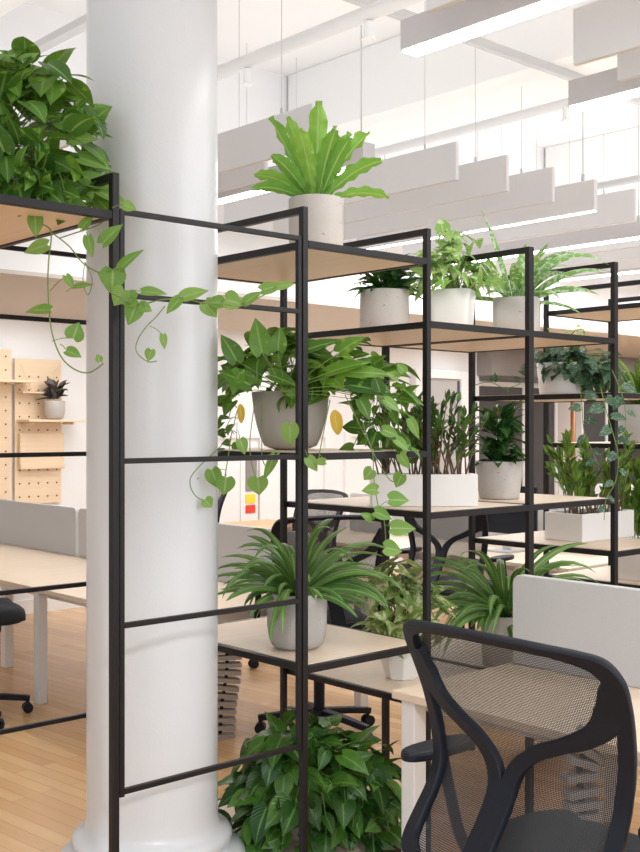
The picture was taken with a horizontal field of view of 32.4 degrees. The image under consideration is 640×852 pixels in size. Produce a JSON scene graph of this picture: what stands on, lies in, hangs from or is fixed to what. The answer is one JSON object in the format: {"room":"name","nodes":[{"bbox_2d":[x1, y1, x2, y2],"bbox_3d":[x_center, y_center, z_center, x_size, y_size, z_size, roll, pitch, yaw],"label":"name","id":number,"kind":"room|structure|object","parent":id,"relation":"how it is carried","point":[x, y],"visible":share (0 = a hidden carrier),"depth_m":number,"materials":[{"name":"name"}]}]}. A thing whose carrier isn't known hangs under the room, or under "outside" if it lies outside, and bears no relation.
{"room":"open-plan office","nodes":[
{"label":"open-plan office","id":0,"kind":"room"},
{"bbox_2d":[0,246,85,734],"bbox_3d":[-0.874,0.223,4.029,0.698,1.706,0.016,0,0,-42],"label":"panel","id":1,"kind":"object","parent":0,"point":[11,248],"visible":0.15,"depth_m":3.92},
{"bbox_2d":[60,0,244,851],"bbox_3d":[-0.573,-0.530,3.765,0.670,4.300,0.670,0,0,0],"label":"column","id":2,"kind":"structure","parent":0,"point":[155,62],"depth_m":3.57,"materials":[{"name":"white paint"}]},
{"bbox_2d":[0,314,478,600],"bbox_3d":[-3.503,-0.530,8.762,14.550,4.300,0.200,0,0,-42],"label":"wall","id":3,"kind":"structure","parent":0,"point":[25,339],"depth_m":11.00,"materials":[{"name":"white paint"}]},
{"bbox_2d":[0,349,10,498],"bbox_3d":[-2.829,-0.015,9.194,0.530,1.270,0.020,0,0,-42],"label":"pegboard","id":4,"kind":"object","parent":3,"relation":"attached to","point":[5,354],"visible":0.97,"depth_m":9.33,"materials":[{"name":"brown wood"}]},
{"bbox_2d":[0,379,36,385],"bbox_3d":[-2.632,-0.364,9.223,0.460,0.043,0.196,0,0,-42],"label":"wall shelf","id":5,"kind":"object","parent":4,"relation":"attached to","point":[17,382],"visible":1,"depth_m":9.23,"materials":[{"name":"brown wood"}]},
{"bbox_2d":[14,358,60,502],"bbox_3d":[-2.446,0.045,9.539,0.440,1.250,0.020,0,0,-42],"label":"pegboard","id":6,"kind":"object","parent":3,"relation":"attached to","point":[30,485],"visible":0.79,"depth_m":9.51,"materials":[{"name":"brown wood"}]},
{"bbox_2d":[18,433,64,468],"bbox_3d":[-2.409,0.215,9.516,0.415,0.310,0.061,0,0,-42],"label":"pocket","id":7,"kind":"object","parent":6,"relation":"attached to","point":[27,442],"visible":1,"depth_m":9.49,"materials":[{"name":"brown wood"}]},
{"bbox_2d":[17,419,85,424],"bbox_3d":[-2.314,-0.034,9.497,0.540,0.043,0.216,0,0,-42],"label":"wall shelf","id":8,"kind":"object","parent":6,"relation":"attached to","point":[25,421],"visible":1,"depth_m":9.39,"materials":[{"name":"brown wood"}]},
{"bbox_2d":[35,378,68,419],"bbox_3d":[-2.309,-0.236,9.475,0.299,0.360,0.312,0,0,-18],"label":"rubber plant","id":9,"kind":"object","parent":8,"relation":"on","point":[53,410],"visible":1,"depth_m":9.43,"materials":[{"name":"beige ceramic"}]},
{"bbox_2d":[13,557,402,613],"bbox_3d":[-3.448,1.560,8.664,14.500,0.120,0.020,0,0,-42],"label":"baseboard","id":10,"kind":"structure","parent":3,"relation":"attached to","point":[28,605],"depth_m":9.65,"materials":[{"name":"white paint"}]},
{"bbox_2d":[218,433,263,519],"bbox_3d":[-0.826,0.745,11.020,0.650,1.350,0.040,0,0,-42],"label":"trim","id":11,"kind":"structure","parent":3,"relation":"attached to","point":[246,435],"depth_m":11.20,"materials":[{"name":"white paint"}]},
{"bbox_2d":[240,446,257,520],"bbox_3d":[-0.716,0.600,11.129,0.220,0.800,0.024,0,0,-42],"label":"panel","id":12,"kind":"object","parent":3,"relation":"attached to","point":[248,498],"visible":0.7,"depth_m":11.11,"materials":[{"name":"white paint"}]},
{"bbox_2d":[0,269,639,357],"bbox_3d":[-0.633,-0.968,9.650,20.000,0.025,2.330,0,0,-42],"label":"trim","id":13,"kind":"structure","parent":3,"relation":"attached to","point":[20,291],"depth_m":9.18,"materials":[{"name":"beige paint"}]},
{"bbox_2d":[321,432,328,524],"bbox_3d":[-0.158,0.745,11.623,0.650,1.350,0.040,0,0,-42],"label":"trim","id":14,"kind":"structure","parent":3,"relation":"attached to","point":[326,435],"depth_m":11.80,"materials":[{"name":"white paint"}]},
{"bbox_2d":[343,432,364,552],"bbox_3d":[0.510,0.745,12.226,0.650,1.350,0.040,0,0,-42],"label":"trim","id":15,"kind":"structure","parent":3,"relation":"attached to","point":[346,435],"depth_m":12.01,"materials":[{"name":"white paint"}]},
{"bbox_2d":[411,369,467,565],"bbox_3d":[1.421,0.480,13.016,0.920,2.280,0.090,0,0,-42],"label":"door","id":16,"kind":"structure","parent":3,"relation":"in","point":[441,380],"depth_m":13.09,"materials":[{"name":"white paint"}]},
{"bbox_2d":[0,537,639,851],"bbox_3d":[2.524,1.670,6.156,20.000,0.100,11.750,0,0,-42],"label":"floor","id":17,"kind":"structure","parent":0,"point":[43,769],"depth_m":5.76,"materials":[{"name":"brown wood"}]},
{"bbox_2d":[0,597,32,728],"bbox_3d":[-1.986,1.032,6.077,0.720,1.176,0.706,0,0,22],"label":"office chair","id":18,"kind":"object","parent":17,"relation":"on","point":[11,613],"visible":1,"depth_m":6.04,"materials":[{"name":"black plastic"}]},
{"bbox_2d":[0,172,118,851],"bbox_3d":[-1.093,0.445,3.278,0.626,2.350,0.843,0,0,-42],"label":"plant shelf","id":19,"kind":"object","parent":17,"relation":"on","point":[14,230],"visible":0.94,"depth_m":3.17,"materials":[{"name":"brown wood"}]},
{"bbox_2d":[0,36,294,372],"bbox_3d":[-0.704,-0.659,3.270,1.199,1.016,0.603,0,0,13],"label":"pothos","id":20,"kind":"object","parent":19,"relation":"on","point":[41,170],"visible":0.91,"depth_m":3.19,"materials":[{"name":"plant"}]},
{"bbox_2d":[0,543,367,706],"bbox_3d":[-1.593,1.280,7.402,1.440,0.680,4.120,0,0,-42],"label":"desk","id":21,"kind":"object","parent":17,"relation":"on","point":[20,567],"visible":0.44,"depth_m":6.65,"materials":[{"name":"brown wood"}]},
{"bbox_2d":[0,499,78,555],"bbox_3d":[-2.267,0.764,8.505,0.030,0.349,1.540,0,0,-42],"label":"divider","id":22,"kind":"object","parent":21,"relation":"on","point":[44,527],"visible":1,"depth_m":8.31,"materials":[{"name":"grey fabric"}]},
{"bbox_2d":[78,508,309,582],"bbox_3d":[-0.889,0.764,6.980,0.030,0.349,2.490,0,0,-42],"label":"divider","id":23,"kind":"object","parent":21,"relation":"on","point":[231,537],"visible":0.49,"depth_m":6.57,"materials":[{"name":"grey fabric"}]},
{"bbox_2d":[218,623,241,738],"bbox_3d":[-0.573,1.258,5.720,0.336,0.735,0.143,0,0,0],"label":"spine","id":24,"kind":"object","parent":17,"relation":"on","point":[227,664],"visible":0.3,"depth_m":5.70,"materials":[{"name":"beige plastic"}]},
{"bbox_2d":[224,519,291,529],"bbox_3d":[-0.503,1.270,10.327,0.700,0.700,0.800,0,0,-42],"label":"desk","id":25,"kind":"object","parent":17,"relation":"on","point":[267,523],"visible":0.18,"depth_m":10.38,"materials":[{"name":"brown wood"}]},
{"bbox_2d":[248,489,348,668],"bbox_3d":[-0.131,1.032,7.544,0.720,1.176,0.707,0,0,16],"label":"office chair","id":26,"kind":"object","parent":17,"relation":"on","point":[251,663],"visible":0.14,"depth_m":7.62,"materials":[{"name":"fabric"}]},
{"bbox_2d":[250,515,381,734],"bbox_3d":[0.014,1.032,5.732,0.722,1.175,0.707,0,0,28],"label":"office chair","id":27,"kind":"object","parent":17,"relation":"on","point":[338,615],"visible":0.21,"depth_m":5.61,"materials":[{"name":"fabric"}]},
{"bbox_2d":[218,206,430,851],"bbox_3d":[-0.105,0.445,4.171,0.630,2.350,0.843,0,0,-42],"label":"plant shelf","id":28,"kind":"object","parent":17,"relation":"on","point":[342,646],"visible":0.55,"depth_m":3.98,"materials":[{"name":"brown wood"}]},
{"bbox_2d":[119,208,301,797],"bbox_3d":[-0.324,0.223,3.420,0.698,1.706,0.016,0,0,-42],"label":"frame","id":29,"kind":"object","parent":28,"relation":"attached to","point":[297,310],"visible":0.88,"depth_m":3.44,"materials":[{"name":"metal"}]},
{"bbox_2d":[189,318,423,555],"bbox_3d":[-0.039,0.026,3.973,0.843,0.802,0.828,0,0,0],"label":"pothos","id":30,"kind":"object","parent":28,"relation":"on","point":[274,411],"visible":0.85,"depth_m":3.72,"materials":[{"name":"green plant"}]},
{"bbox_2d":[252,391,328,449],"bbox_3d":[-0.110,-0.019,4.104,0.290,0.215,0.290,0,0,0],"label":"pot","id":31,"kind":"object","parent":30,"relation":"on","point":[272,420],"depth_m":4.01,"materials":[{"name":"beige ceramic"}]},
{"bbox_2d":[218,519,404,650],"bbox_3d":[-0.054,0.561,3.978,0.702,0.473,0.723,0,0,-20],"label":"spider plant","id":32,"kind":"object","parent":28,"relation":"on","point":[334,582],"visible":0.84,"depth_m":3.91,"materials":[{"name":"green plant"}]},
{"bbox_2d":[252,101,389,244],"bbox_3d":[-0.003,-0.912,4.104,0.452,0.580,0.323,0,0,27],"label":"potted fern","id":33,"kind":"object","parent":28,"relation":"on","point":[316,156],"visible":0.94,"depth_m":4.06,"materials":[{"name":"green plant"}]},
{"bbox_2d":[288,194,343,244],"bbox_3d":[-0.015,-0.735,4.111,0.206,0.225,0.206,0,0,0],"label":"pot","id":34,"kind":"object","parent":33,"relation":"on","point":[325,211],"depth_m":4.02,"materials":[{"name":"stone"}]},
{"bbox_2d":[218,706,428,851],"bbox_3d":[-0.027,1.302,4.057,0.778,0.582,0.688,0,0,-20],"label":"plant","id":35,"kind":"object","parent":28,"relation":"on","point":[342,811],"visible":0.88,"depth_m":3.89,"materials":[{"name":"green plant"}]},
{"bbox_2d":[291,821,325,840],"bbox_3d":[-0.070,1.408,4.100,0.250,0.200,0.250,0,0,0],"label":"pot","id":36,"kind":"object","parent":35,"relation":"on","point":[295,832],"depth_m":3.99,"materials":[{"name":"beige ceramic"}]},
{"bbox_2d":[287,246,617,813],"bbox_3d":[0.587,0.445,4.796,1.236,2.350,0.843,0,0,-42],"label":"plant shelf","id":37,"kind":"object","parent":17,"relation":"on","point":[369,678],"visible":0.51,"depth_m":4.59,"materials":[{"name":"brown wood"}]},
{"bbox_2d":[343,253,422,327],"bbox_3d":[0.284,-0.565,4.695,0.330,0.345,0.333,0,0,44],"label":"dracaena","id":38,"kind":"object","parent":37,"relation":"on","point":[385,301],"visible":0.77,"depth_m":4.62,"materials":[{"name":"stone"}]},
{"bbox_2d":[359,288,408,327],"bbox_3d":[0.275,-0.484,4.700,0.214,0.185,0.214,0,0,0],"label":"pot","id":39,"kind":"object","parent":38,"relation":"on","point":[378,306],"depth_m":4.61,"materials":[{"name":"stone"}]},
{"bbox_2d":[350,557,456,680],"bbox_3d":[0.337,0.784,4.473,0.449,0.488,0.396,0,0,0],"label":"potted syngonium","id":40,"kind":"object","parent":37,"relation":"on","point":[400,667],"visible":0.57,"depth_m":4.43,"materials":[{"name":"plant"}]},
{"bbox_2d":[381,653,417,680],"bbox_3d":[0.335,0.951,4.500,0.170,0.155,0.170,0,0,22],"label":"pot","id":41,"kind":"object","parent":40,"relation":"on","point":[395,667],"depth_m":4.43,"materials":[{"name":"white ceramic"}]},
{"bbox_2d":[363,384,488,506],"bbox_3d":[0.397,0.069,4.412,0.519,0.499,0.312,0,0,-9],"label":"plant","id":42,"kind":"object","parent":37,"relation":"on","point":[452,489],"visible":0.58,"depth_m":4.34,"materials":[{"name":"green plant"}]},
{"bbox_2d":[403,218,505,324],"bbox_3d":[0.573,-0.640,4.673,0.455,0.496,0.393,0,0,-11],"label":"potted syngonium","id":43,"kind":"object","parent":37,"relation":"on","point":[452,303],"visible":0.88,"depth_m":4.63,"materials":[{"name":"plant"}]},
{"bbox_2d":[431,288,475,324],"bbox_3d":[0.565,-0.484,4.700,0.184,0.185,0.184,0,0,17],"label":"pot","id":44,"kind":"object","parent":43,"relation":"on","point":[450,305],"depth_m":4.62,"materials":[{"name":"white ceramic"}]},
{"bbox_2d":[469,399,524,499],"bbox_3d":[0.785,0.096,4.816,0.318,0.444,0.310,0,0,0],"label":"dracaena","id":45,"kind":"object","parent":37,"relation":"on","point":[499,475],"visible":0.92,"depth_m":4.75,"materials":[{"name":"plant"}]},
{"bbox_2d":[475,460,523,499],"bbox_3d":[0.785,0.235,4.820,0.212,0.165,0.212,0,0,0],"label":"pot","id":46,"kind":"object","parent":45,"relation":"on","point":[503,482],"depth_m":4.74,"materials":[{"name":"ceramic"}]},
{"bbox_2d":[420,543,599,666],"bbox_3d":[0.801,0.766,4.762,0.969,0.524,0.903,0,0,0],"label":"spider plant","id":47,"kind":"object","parent":37,"relation":"on","point":[489,605],"visible":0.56,"depth_m":4.67,"materials":[{"name":"green plant"}]},
{"bbox_2d":[456,210,609,330],"bbox_3d":[0.939,-0.683,4.856,0.723,0.583,0.486,0,0,0],"label":"potted fern","id":48,"kind":"object","parent":37,"relation":"on","point":[508,311],"visible":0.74,"depth_m":4.82,"materials":[{"name":"plant"}]},
{"bbox_2d":[493,296,540,330],"bbox_3d":[0.870,-0.477,4.860,0.196,0.170,0.196,0,0,17],"label":"pot","id":49,"kind":"object","parent":48,"relation":"on","point":[508,311],"depth_m":4.77,"materials":[{"name":"stone"}]},
{"bbox_2d":[399,515,513,627],"bbox_3d":[0.867,1.032,7.002,0.720,1.176,0.706,0,0,-4],"label":"office chair","id":50,"kind":"object","parent":17,"relation":"on","point":[481,521],"visible":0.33,"depth_m":6.84,"materials":[{"name":"black plastic"}]},
{"bbox_2d":[310,529,607,573],"bbox_3d":[1.171,1.255,8.437,1.550,0.730,2.850,0,0,-42],"label":"desk","id":51,"kind":"object","parent":17,"relation":"on","point":[591,561],"visible":0.07,"depth_m":7.56,"materials":[{"name":"brown wood"}]},
{"bbox_2d":[390,458,420,536],"bbox_3d":[0.607,0.504,8.485,0.200,0.769,0.786,0,0,-14],"label":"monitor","id":52,"kind":"object","parent":51,"relation":"on","point":[392,469],"visible":0.04,"depth_m":8.30,"materials":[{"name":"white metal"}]},
{"bbox_2d":[350,493,581,541],"bbox_3d":[1.102,0.730,8.476,0.030,0.319,2.500,0,0,-42],"label":"divider","id":53,"kind":"object","parent":51,"relation":"on","point":[540,512],"visible":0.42,"depth_m":8.60,"materials":[{"name":"grey fabric"}]},
{"bbox_2d":[481,486,537,553],"bbox_3d":[1.315,0.654,7.792,0.200,0.469,0.560,0,0,-42],"label":"monitor","id":54,"kind":"object","parent":51,"relation":"on","point":[513,522],"visible":0.35,"depth_m":7.74,"materials":[{"name":"black plastic"}]},
{"bbox_2d":[392,663,639,851],"bbox_3d":[1.657,1.255,3.107,1.295,0.730,2.790,0,0,-42],"label":"desk","id":55,"kind":"object","parent":17,"relation":"on","point":[414,706],"visible":0.34,"depth_m":3.67,"materials":[{"name":"brown wood"}]},
{"bbox_2d":[513,574,639,687],"bbox_3d":[1.630,0.722,3.141,0.035,0.334,2.675,0,0,-42],"label":"divider","id":56,"kind":"object","parent":55,"relation":"on","point":[602,620],"visible":0.79,"depth_m":3.89,"materials":[{"name":"grey fabric"}]},
{"bbox_2d":[559,725,605,821],"bbox_3d":[0.764,1.214,3.148,0.143,0.717,0.073,0,0,-12],"label":"spine","id":57,"kind":"object","parent":55,"relation":"attached to","point":[581,725],"visible":0.19,"depth_m":3.13,"materials":[{"name":"beige plastic"}]},
{"bbox_2d":[401,619,639,851],"bbox_3d":[0.538,1.032,2.532,0.720,1.176,0.706,0,0,8],"label":"office chair","id":58,"kind":"object","parent":17,"relation":"on","point":[556,830],"visible":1,"depth_m":2.39,"materials":[{"name":"black plastic"}]},
{"bbox_2d":[475,280,639,576],"bbox_3d":[1.272,0.445,5.415,0.615,2.350,0.843,0,0,-42],"label":"plant shelf","id":59,"kind":"object","parent":17,"relation":"on","point":[626,546],"visible":0.44,"depth_m":5.39,"materials":[{"name":"brown wood"}]},
{"bbox_2d":[475,346,636,519],"bbox_3d":[1.160,0.001,5.211,0.706,0.823,0.719,0,0,21],"label":"ivy","id":60,"kind":"object","parent":59,"relation":"on","point":[574,370],"visible":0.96,"depth_m":5.20,"materials":[{"name":"green plant"}]},
{"bbox_2d":[536,362,583,393],"bbox_3d":[1.186,-0.230,5.385,0.250,0.155,0.250,0,0,0],"label":"pot","id":61,"kind":"object","parent":60,"relation":"on","point":[549,382],"depth_m":5.29,"materials":[{"name":"white ceramic"}]},
{"bbox_2d":[543,429,635,542],"bbox_3d":[1.333,0.285,5.536,0.570,0.546,0.504,0,0,-16],"label":"plant","id":62,"kind":"object","parent":59,"relation":"on","point":[574,524],"visible":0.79,"depth_m":5.39,"materials":[{"name":"green plant"}]},
{"bbox_2d":[570,402,575,459],"bbox_3d":[3.405,0.500,14.802,0.069,2.240,0.069,0,0,0],"label":"copper pipe","id":63,"kind":"object","parent":17,"relation":"on","point":[572,413],"visible":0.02,"depth_m":14.77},
{"bbox_2d":[549,296,639,587],"bbox_3d":[1.728,0.445,5.827,0.615,2.350,0.843,0,0,-42],"label":"plant shelf","id":64,"kind":"object","parent":17,"relation":"on","point":[630,311],"visible":0.35,"depth_m":5.88,"materials":[{"name":"brown wood"}]},
{"bbox_2d":[593,354,639,442],"bbox_3d":[1.701,-0.163,5.848,0.694,0.501,0.669,0,0,0],"label":"spider plant","id":65,"kind":"object","parent":64,"relation":"on","point":[632,423],"visible":0.49,"depth_m":5.78,"materials":[{"name":"green plant"}]},
{"bbox_2d":[601,456,639,580],"bbox_3d":[1.745,0.479,5.788,0.554,0.638,0.364,0,0,-26],"label":"plant","id":66,"kind":"object","parent":64,"relation":"on","point":[628,566],"visible":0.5,"depth_m":5.71,"materials":[{"name":"green plant"}]},
{"bbox_2d":[0,3,639,333],"bbox_3d":[0.121,-1.830,8.816,20.000,1.700,0.080,0,0,-42],"label":"wall","id":67,"kind":"structure","parent":0,"point":[260,101],"depth_m":8.24,"materials":[{"name":"white paint"}]},
{"bbox_2d":[33,13,86,53],"bbox_3d":[-0.723,-2.020,5.007,0.060,0.040,4.400,0,0,-42],"label":"track","id":68,"kind":"object","parent":67,"relation":"attached to","point":[79,25],"visible":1,"depth_m":5.65,"materials":[{"name":"silver metal"}]},
{"bbox_2d":[218,0,424,79],"bbox_3d":[1.308,-2.000,4.146,0.075,0.076,8.400,0,0,-42],"label":"ceiling pipe","id":69,"kind":"object","parent":67,"relation":"attached to","point":[381,8],"visible":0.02,"depth_m":5.58,"materials":[{"name":"white metal"}]},
{"bbox_2d":[240,68,252,86],"bbox_3d":[-0.402,-1.915,6.038,0.069,0.090,0.069,0,0,0],"label":"sprinkler","id":70,"kind":"object","parent":69,"relation":"attached to","point":[246,82],"visible":1,"depth_m":6.02,"materials":[{"name":"white metal"}]},
{"bbox_2d":[361,20,374,42],"bbox_3d":[0.235,-1.915,5.334,0.069,0.090,0.069,0,0,0],"label":"sprinkler","id":71,"kind":"object","parent":69,"relation":"attached to","point":[368,37],"visible":1,"depth_m":5.32,"materials":[{"name":"white metal"}]},
{"bbox_2d":[375,98,569,157],"bbox_3d":[2.717,-1.980,5.420,0.064,0.064,8.400,0,0,-42],"label":"ceiling pipe","id":72,"kind":"object","parent":67,"relation":"attached to","point":[557,105],"visible":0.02,"depth_m":7.26,"materials":[{"name":"white metal"}]},
{"bbox_2d":[597,175,639,189],"bbox_3d":[4.164,-1.930,6.728,0.060,0.057,8.400,0,0,-42],"label":"ceiling pipe","id":73,"kind":"object","parent":67,"relation":"attached to","point":[631,179],"visible":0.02,"depth_m":8.70,"materials":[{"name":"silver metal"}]},
{"bbox_2d":[25,0,639,147],"bbox_3d":[2.531,-2.780,6.297,20.200,0.200,11.950,0,0,-42],"label":"ceiling","id":74,"kind":"structure","parent":0,"point":[260,20],"depth_m":7.65,"materials":[{"name":"paint"}]},
{"bbox_2d":[0,0,27,16],"bbox_3d":[0.697,-2.460,2.921,0.550,0.440,9.400,0,0,-42],"label":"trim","id":75,"kind":"structure","parent":74,"relation":"attached to","point":[6,6],"depth_m":5.86,"materials":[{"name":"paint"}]},
{"bbox_2d":[218,0,267,192],"bbox_3d":[-0.792,-2.040,6.798,0.026,1.280,1.450,0,0,-42],"label":"ceiling baffle","id":76,"kind":"object","parent":74,"relation":"hanging from","point":[238,178],"depth_m":6.44,"materials":[{"name":"grey fabric"}]},
{"bbox_2d":[218,182,267,204],"bbox_3d":[-0.436,-1.408,6.672,0.090,0.072,0.478,0,0,-42],"label":"pendant lamp","id":77,"kind":"object","parent":74,"relation":"hanging from","point":[243,192],"depth_m":6.71,"materials":[{"name":"white"}]},
{"bbox_2d":[218,0,314,174],"bbox_3d":[-0.762,-2.040,6.333,0.026,1.280,2.180,0,0,-42],"label":"ceiling baffle","id":78,"kind":"object","parent":74,"relation":"hanging from","point":[253,143],"depth_m":5.85,"materials":[{"name":"grey fabric"}]},
{"bbox_2d":[268,165,282,172],"bbox_3d":[-0.226,-1.492,6.441,0.090,0.052,0.127,0,0,-42],"label":"pendant lamp","id":79,"kind":"object","parent":74,"relation":"hanging from","point":[275,167],"depth_m":6.41,"materials":[{"name":"white"}]},
{"bbox_2d":[218,167,344,204],"bbox_3d":[-0.457,-1.404,6.696,0.078,0.008,2.138,0,0,-42],"label":"diffuser","id":80,"kind":"object","parent":79,"relation":"attached to","point":[245,192],"depth_m":6.70,"materials":[{"name":"white"}]},
{"bbox_2d":[224,141,458,223],"bbox_3d":[0.051,-2.040,7.068,0.026,1.280,2.180,0,0,-42],"label":"ceiling baffle","id":81,"kind":"object","parent":74,"relation":"hanging from","point":[436,165],"depth_m":6.61,"materials":[{"name":"grey fabric"}]},
{"bbox_2d":[337,142,374,174],"bbox_3d":[0.225,-1.442,5.941,0.090,0.137,0.286,0,0,-42],"label":"ceiling baffle","id":82,"kind":"object","parent":74,"relation":"hanging from","point":[366,150],"depth_m":5.91,"materials":[{"name":"white"}]},
{"bbox_2d":[273,48,508,233],"bbox_3d":[0.391,-2.040,7.375,0.026,1.280,2.180,0,0,-42],"label":"ceiling baffle","id":83,"kind":"object","parent":74,"relation":"hanging from","point":[490,176],"depth_m":6.90,"materials":[{"name":"grey fabric"}]},
{"bbox_2d":[426,0,464,12],"bbox_3d":[1.546,-2.040,2.421,0.026,1.280,3.520,0,0,-42],"label":"ceiling baffle","id":84,"kind":"object","parent":74,"relation":"hanging from","point":[432,6],"depth_m":3.68,"materials":[{"name":"grey fabric"}]},
{"bbox_2d":[343,86,554,240],"bbox_3d":[0.729,-2.040,7.680,0.026,1.280,2.180,0,0,-42],"label":"ceiling baffle","id":85,"kind":"object","parent":74,"relation":"hanging from","point":[536,187],"depth_m":7.30,"materials":[{"name":"grey fabric"}]},
{"bbox_2d":[288,0,616,148],"bbox_3d":[3.164,-2.430,5.150,0.700,0.500,9.400,0,0,-42],"label":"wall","id":86,"kind":"structure","parent":74,"relation":"attached to","point":[405,96],"depth_m":7.48,"materials":[{"name":"paint"}]},
{"bbox_2d":[343,0,639,105],"bbox_3d":[2.519,-2.155,7.654,10.000,0.050,0.040,0,0,-42],"label":"ceiling pipe","id":87,"kind":"object","parent":86,"relation":"attached to","point":[478,42],"visible":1,"depth_m":6.36,"materials":[{"name":"silver metal"}]},
{"bbox_2d":[356,110,596,249],"bbox_3d":[1.054,-2.040,8.007,0.040,1.280,2.230,0,0,-42],"label":"pendant lamp","id":88,"kind":"object","parent":74,"relation":"hanging from","point":[578,198],"visible":0.41,"depth_m":7.51,"materials":[{"name":"metal"}]},
{"bbox_2d":[369,210,595,249],"bbox_3d":[1.054,-1.404,8.007,0.028,0.008,2.218,0,0,-42],"label":"diffuser","id":89,"kind":"object","parent":88,"relation":"attached to","point":[565,213],"depth_m":7.73,"materials":[{"name":"white"}]},
{"bbox_2d":[400,0,582,56],"bbox_3d":[1.593,-2.040,2.757,0.090,1.280,3.756,0,0,-42],"label":"pendant lamp","id":90,"kind":"object","parent":74,"relation":"hanging from","point":[422,33],"visible":0.97,"depth_m":3.91,"materials":[{"name":"white"}]},
{"bbox_2d":[402,188,635,255],"bbox_3d":[1.419,-2.040,8.304,0.026,1.280,2.180,0,0,-42],"label":"ceiling baffle","id":91,"kind":"object","parent":74,"relation":"hanging from","point":[616,207],"depth_m":7.87,"materials":[{"name":"grey fabric"}]},
{"bbox_2d":[447,106,639,264],"bbox_3d":[1.791,-2.040,8.862,0.090,1.280,1.950,0,0,-42],"label":"pendant lamp","id":92,"kind":"object","parent":74,"relation":"hanging from","point":[630,231],"visible":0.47,"depth_m":8.57,"materials":[{"name":"white"}]},
{"bbox_2d":[452,236,639,264],"bbox_3d":[1.791,-1.404,8.862,0.078,0.008,1.938,0,0,-42],"label":"diffuser","id":93,"kind":"object","parent":92,"relation":"attached to","point":[608,239],"depth_m":8.55,"materials":[{"name":"white"}]},
{"bbox_2d":[481,125,639,267],"bbox_3d":[2.146,-2.040,8.961,0.026,1.280,2.180,0,0,-42],"label":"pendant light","id":94,"kind":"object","parent":74,"relation":"hanging from","point":[633,243],"depth_m":8.91,"materials":[{"name":"paint"}]},
{"bbox_2d":[561,271,609,281],"bbox_3d":[2.532,-1.409,10.399,0.090,0.045,0.533,0,0,-42],"label":"pendant lamp","id":95,"kind":"object","parent":74,"relation":"hanging from","point":[607,273],"depth_m":10.37,"materials":[{"name":"white"}]},
{"bbox_2d":[536,129,639,268],"bbox_3d":[2.517,-2.040,9.296,0.026,1.280,2.180,0,0,-42],"label":"ceiling baffle","id":96,"kind":"object","parent":74,"relation":"hanging from","point":[628,253],"depth_m":9.38,"materials":[{"name":"grey fabric"}]},
{"bbox_2d":[545,126,639,199],"bbox_3d":[5.575,-2.430,7.329,0.700,0.500,9.400,0,0,-42],"label":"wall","id":97,"kind":"structure","parent":74,"relation":"attached to","point":[614,155],"depth_m":10.13,"materials":[{"name":"paint"}]},
{"bbox_2d":[548,138,639,278],"bbox_3d":[2.888,-2.040,9.631,0.026,1.280,2.180,0,0,-42],"label":"ceiling baffle","id":98,"kind":"object","parent":74,"relation":"hanging from","point":[628,263],"depth_m":9.84,"materials":[{"name":"grey fabric"}]},
{"bbox_2d":[568,67,639,110],"bbox_3d":[2.385,-2.040,3.476,0.090,1.280,3.760,0,0,-42],"label":"pendant lamp","id":99,"kind":"object","parent":74,"relation":"hanging from","point":[602,88],"visible":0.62,"depth_m":4.73,"materials":[{"name":"white"}]},
{"bbox_2d":[570,88,639,110],"bbox_3d":[2.385,-1.404,3.476,0.078,0.008,3.748,0,0,-42],"label":"diffuser","id":100,"kind":"object","parent":99,"relation":"attached to","point":[617,94],"depth_m":4.73,"materials":[{"name":"white"}]},
{"bbox_2d":[573,0,639,65],"bbox_3d":[2.167,-2.040,2.976,0.026,1.280,3.510,0,0,-42],"label":"ceiling baffle","id":101,"kind":"object","parent":74,"relation":"hanging from","point":[602,29],"depth_m":4.16,"materials":[{"name":"grey fabric"}]},
{"bbox_2d":[595,273,639,284],"bbox_3d":[3.482,-2.040,10.168,0.026,1.280,2.180,0,0,-42],"label":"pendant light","id":102,"kind":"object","parent":74,"relation":"hanging from","point":[633,276],"depth_m":10.74,"materials":[{"name":"paint"}]},
{"bbox_2d":[617,48,639,81],"bbox_3d":[2.389,-2.040,3.173,0.026,1.280,3.505,0,0,-42],"label":"ceiling baffle","id":103,"kind":"object","parent":74,"relation":"hanging from","point":[628,63],"depth_m":4.42,"materials":[{"name":"grey fabric"}]},
{"bbox_2d":[479,376,636,534],"bbox_3d":[3.799,-0.530,15.596,5.450,4.300,0.150,0,0,-42],"label":"wall","id":104,"kind":"structure","parent":0,"point":[563,411],"depth_m":15.03,"materials":[{"name":"beige paint"}]},
{"bbox_2d":[479,381,524,485],"bbox_3d":[2.272,0.500,14.042,1.000,2.120,0.110,0,0,-42],"label":"window","id":105,"kind":"structure","parent":104,"relation":"in","point":[485,389],"depth_m":14.04,"materials":[{"name":"clear glass"}]},
{"bbox_2d":[534,383,557,494],"bbox_3d":[2.940,0.500,14.645,0.600,2.120,0.110,0,0,-42],"label":"window","id":106,"kind":"structure","parent":104,"relation":"in","point":[538,407],"depth_m":14.60,"materials":[{"name":"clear glass"}]},
{"bbox_2d":[576,387,607,483],"bbox_3d":[3.812,0.500,15.433,0.650,2.120,0.110,0,0,-42],"label":"window","id":107,"kind":"structure","parent":104,"relation":"in","point":[592,432],"depth_m":15.42,"materials":[{"name":"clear glass"}]},
{"bbox_2d":[618,401,639,484],"bbox_3d":[4.888,0.500,16.405,2.050,2.120,0.110,0,0,-42],"label":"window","id":108,"kind":"structure","parent":104,"relation":"in","point":[637,451],"depth_m":16.05,"materials":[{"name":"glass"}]},
{"bbox_3d":[9.951,-0.530,13.001,8.160,4.300,9.001,0,0,0],"label":"wall","id":109,"kind":"structure","parent":0,"visible":0},
{"bbox_2d":[477,350,638,381],"bbox_3d":[4.052,-0.787,15.279,5.500,0.334,0.240,0,0,-42],"label":"trim","id":110,"kind":"structure","parent":109,"relation":"attached to","point":[502,363],"depth_m":13.54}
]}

